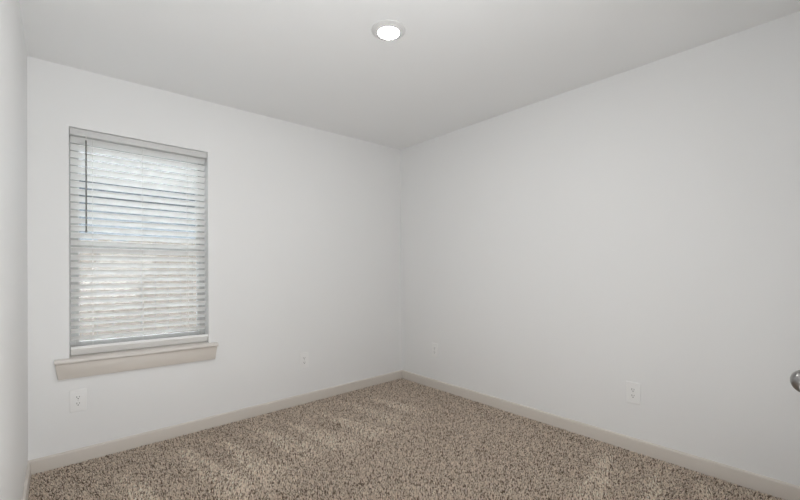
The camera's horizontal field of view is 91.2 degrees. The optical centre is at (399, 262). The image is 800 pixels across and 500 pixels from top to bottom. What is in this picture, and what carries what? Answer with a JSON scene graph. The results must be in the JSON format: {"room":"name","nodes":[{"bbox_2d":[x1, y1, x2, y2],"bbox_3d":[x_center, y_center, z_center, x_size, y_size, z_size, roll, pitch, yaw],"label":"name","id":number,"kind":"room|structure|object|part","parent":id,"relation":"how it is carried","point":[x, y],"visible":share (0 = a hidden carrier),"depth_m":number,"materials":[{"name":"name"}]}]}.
{"room":"empty bedroom","nodes":[
{"label":"empty bedroom","id":0,"kind":"room"},
{"bbox_2d":[0,0,27,499],"bbox_3d":[-0.665,-0.009,0.471,0.120,2.454,5.035,0,-1,-41],"label":"wall","id":1,"kind":"structure","parent":0,"point":[13,54],"depth_m":1.53,"materials":[{"name":"paint"}]},
{"bbox_2d":[22,461,30,499],"bbox_3d":[-0.585,1.169,0.484,0.014,0.096,4.736,0,-1,-41],"label":"baseboard","id":2,"kind":"structure","parent":1,"relation":"attached to","point":[28,471],"depth_m":2.08,"materials":[{"name":"beige paint"}]},
{"bbox_2d":[27,56,401,459],"bbox_3d":[-1.088,0.015,3.338,3.022,2.454,0.165,0,-1,-41],"label":"wall","id":3,"kind":"structure","parent":0,"point":[302,237],"depth_m":3.06,"materials":[{"name":"paint"}]},
{"bbox_2d":[70,388,85,412],"bbox_3d":[-1.990,0.851,2.420,0.080,0.135,0.008,0,-1,-41],"label":"wall outlet","id":4,"kind":"object","parent":3,"relation":"attached to","point":[77,397],"visible":1,"depth_m":2.42,"materials":[{"name":"white plastic"}]},
{"bbox_2d":[54,136,218,379],"bbox_3d":[-1.778,-0.060,2.708,0.924,1.565,0.195,0,-1,-41],"label":"window","id":5,"kind":"structure","parent":3,"relation":"in","point":[84,365],"depth_m":2.61,"materials":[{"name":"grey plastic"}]},
{"bbox_3d":[-1.751,0.606,2.679,0.924,0.046,0.132,0,-1,-41],"label":"sill","id":6,"kind":"part","parent":5,"relation":"part of","materials":[{"name":"white paint"}]},
{"bbox_3d":[-1.830,-0.447,2.775,0.726,0.719,0.022,0,-1,-41],"label":"sash","id":7,"kind":"part","parent":5,"relation":"part of","materials":[{"name":"glass"}]},
{"bbox_3d":[-1.807,0.208,2.751,0.726,0.688,0.022,0,-1,-41],"label":"sash","id":8,"kind":"part","parent":5,"relation":"part of","materials":[{"name":"glass"}]},
{"bbox_2d":[69,128,207,355],"bbox_3d":[-1.754,-0.123,2.691,0.790,1.434,0.074,0,-1,-41],"label":"window blind","id":9,"kind":"object","parent":5,"relation":"attached to","point":[78,136],"visible":1,"depth_m":2.67,"materials":[{"name":"white plastic"}]},
{"bbox_3d":[-1.974,-0.124,2.515,0.002,1.361,0.049,0,-1,-41],"label":"ladder cord","id":10,"kind":"part","parent":9,"relation":"part of","materials":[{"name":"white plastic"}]},
{"bbox_3d":[-1.747,0.555,2.688,0.783,0.073,0.059,0,-1,-41],"label":"rail","id":11,"kind":"part","parent":9,"relation":"part of","materials":[{"name":"white plastic"}]},
{"bbox_3d":[-1.771,-0.120,2.693,0.002,1.361,0.049,0,-1,-41],"label":"ladder cord","id":12,"kind":"part","parent":9,"relation":"part of","materials":[{"name":"white fabric"}]},
{"bbox_3d":[-1.562,-0.116,2.876,0.002,1.361,0.049,0,-1,-41],"label":"ladder cord","id":13,"kind":"part","parent":9,"relation":"part of","materials":[{"name":"white fabric"}]},
{"bbox_2d":[28,370,401,474],"bbox_3d":[-1.064,1.193,3.223,2.902,0.096,0.014,0,-1,-41],"label":"baseboard","id":14,"kind":"structure","parent":3,"relation":"attached to","point":[59,460],"depth_m":2.82,"materials":[{"name":"beige paint"}]},
{"bbox_2d":[300,352,307,368],"bbox_3d":[-0.839,0.853,3.428,0.080,0.135,0.008,0,-1,-41],"label":"wall outlet","id":15,"kind":"object","parent":3,"relation":"attached to","point":[303,356],"visible":1,"depth_m":3.42,"materials":[{"name":"white plastic"}]},
{"bbox_2d":[39,398,744,499],"bbox_3d":[0.471,1.265,1.471,3.142,0.100,5.070,0,-1,-41],"label":"floor","id":16,"kind":"structure","parent":0,"point":[346,398],"depth_m":2.20,"materials":[{"name":"grey"}]},
{"bbox_2d":[28,378,783,499],"bbox_3d":[0.502,1.202,1.435,2.875,0.025,4.739,0,-1,-41],"label":"carpet","id":17,"kind":"object","parent":16,"relation":"on","point":[388,410],"visible":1,"depth_m":2.37,"materials":[{"name":"beige carpet"}]},
{"bbox_2d":[19,0,799,149],"bbox_3d":[0.460,-1.299,1.476,3.142,0.120,5.035,0,-1,-41],"label":"ceiling","id":18,"kind":"structure","parent":0,"point":[318,64],"depth_m":2.23,"materials":[{"name":"paint"}]},
{"bbox_2d":[371,19,405,40],"bbox_3d":[-0.060,-1.219,2.069,0.181,0.022,0.181,0,-1,-41],"label":"recessed light","id":19,"kind":"object","parent":18,"relation":"in","point":[387,30],"visible":1,"depth_m":2.04,"materials":[{"name":"white plastic"}]},
{"bbox_2d":[400,11,799,485],"bbox_3d":[1.133,-0.007,3.005,0.120,2.454,3.262,0,-1,-41],"label":"wall","id":20,"kind":"structure","parent":0,"point":[641,224],"depth_m":2.50,"materials":[{"name":"paint"}]},
{"bbox_2d":[432,343,437,357],"bbox_3d":[0.340,0.852,3.815,0.008,0.135,0.080,0,-1,-41],"label":"wall outlet","id":21,"kind":"object","parent":20,"relation":"attached to","point":[434,345],"visible":1,"depth_m":3.81,"materials":[{"name":"white plastic"}]},
{"bbox_2d":[402,370,799,499],"bbox_3d":[1.058,1.173,2.993,0.014,0.096,3.128,0,-1,-41],"label":"baseboard","id":22,"kind":"structure","parent":20,"relation":"attached to","point":[764,484],"depth_m":2.49,"materials":[{"name":"beige paint"}]},
{"bbox_2d":[626,381,640,404],"bbox_3d":[1.490,0.831,2.501,0.008,0.135,0.080,0,-1,-41],"label":"wall outlet","id":23,"kind":"object","parent":20,"relation":"attached to","point":[632,388],"visible":1,"depth_m":2.50,"materials":[{"name":"white plastic"}]},
{"label":"outside","id":24,"kind":"structure","parent":0,"visible":0},
{"bbox_3d":[-8.697,1.762,12.624,26.000,0.200,23.800,0,-1,-41],"label":"ground","id":25,"kind":"structure","parent":24,"visible":0},
{"bbox_2d":[79,148,194,339],"bbox_3d":[-4.314,-0.591,10.648,20.600,4.400,6.900,0,-1,-41],"label":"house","id":26,"kind":"structure","parent":25,"relation":"on","point":[101,148],"depth_m":6.54,"materials":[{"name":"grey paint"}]},
{"bbox_2d":[79,239,196,340],"bbox_3d":[-0.993,0.623,6.928,12.088,1.820,0.063,0,-1,-41],"label":"wooden fence","id":27,"kind":"object","parent":25,"relation":"on","point":[102,254],"visible":0.04,"depth_m":4.88,"materials":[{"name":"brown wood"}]},
{"bbox_3d":[1.290,0.151,1.065,0.888,2.108,0.129,0,-1,-41],"label":"trim","id":28,"kind":"structure","parent":0,"visible":0},
{"bbox_2d":[790,370,799,391],"bbox_3d":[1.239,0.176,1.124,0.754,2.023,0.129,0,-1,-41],"label":"door knob","id":29,"kind":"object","parent":28,"relation":"attached to","point":[795,376],"depth_m":0.95,"materials":[{"name":"silver metal"}]}
]}

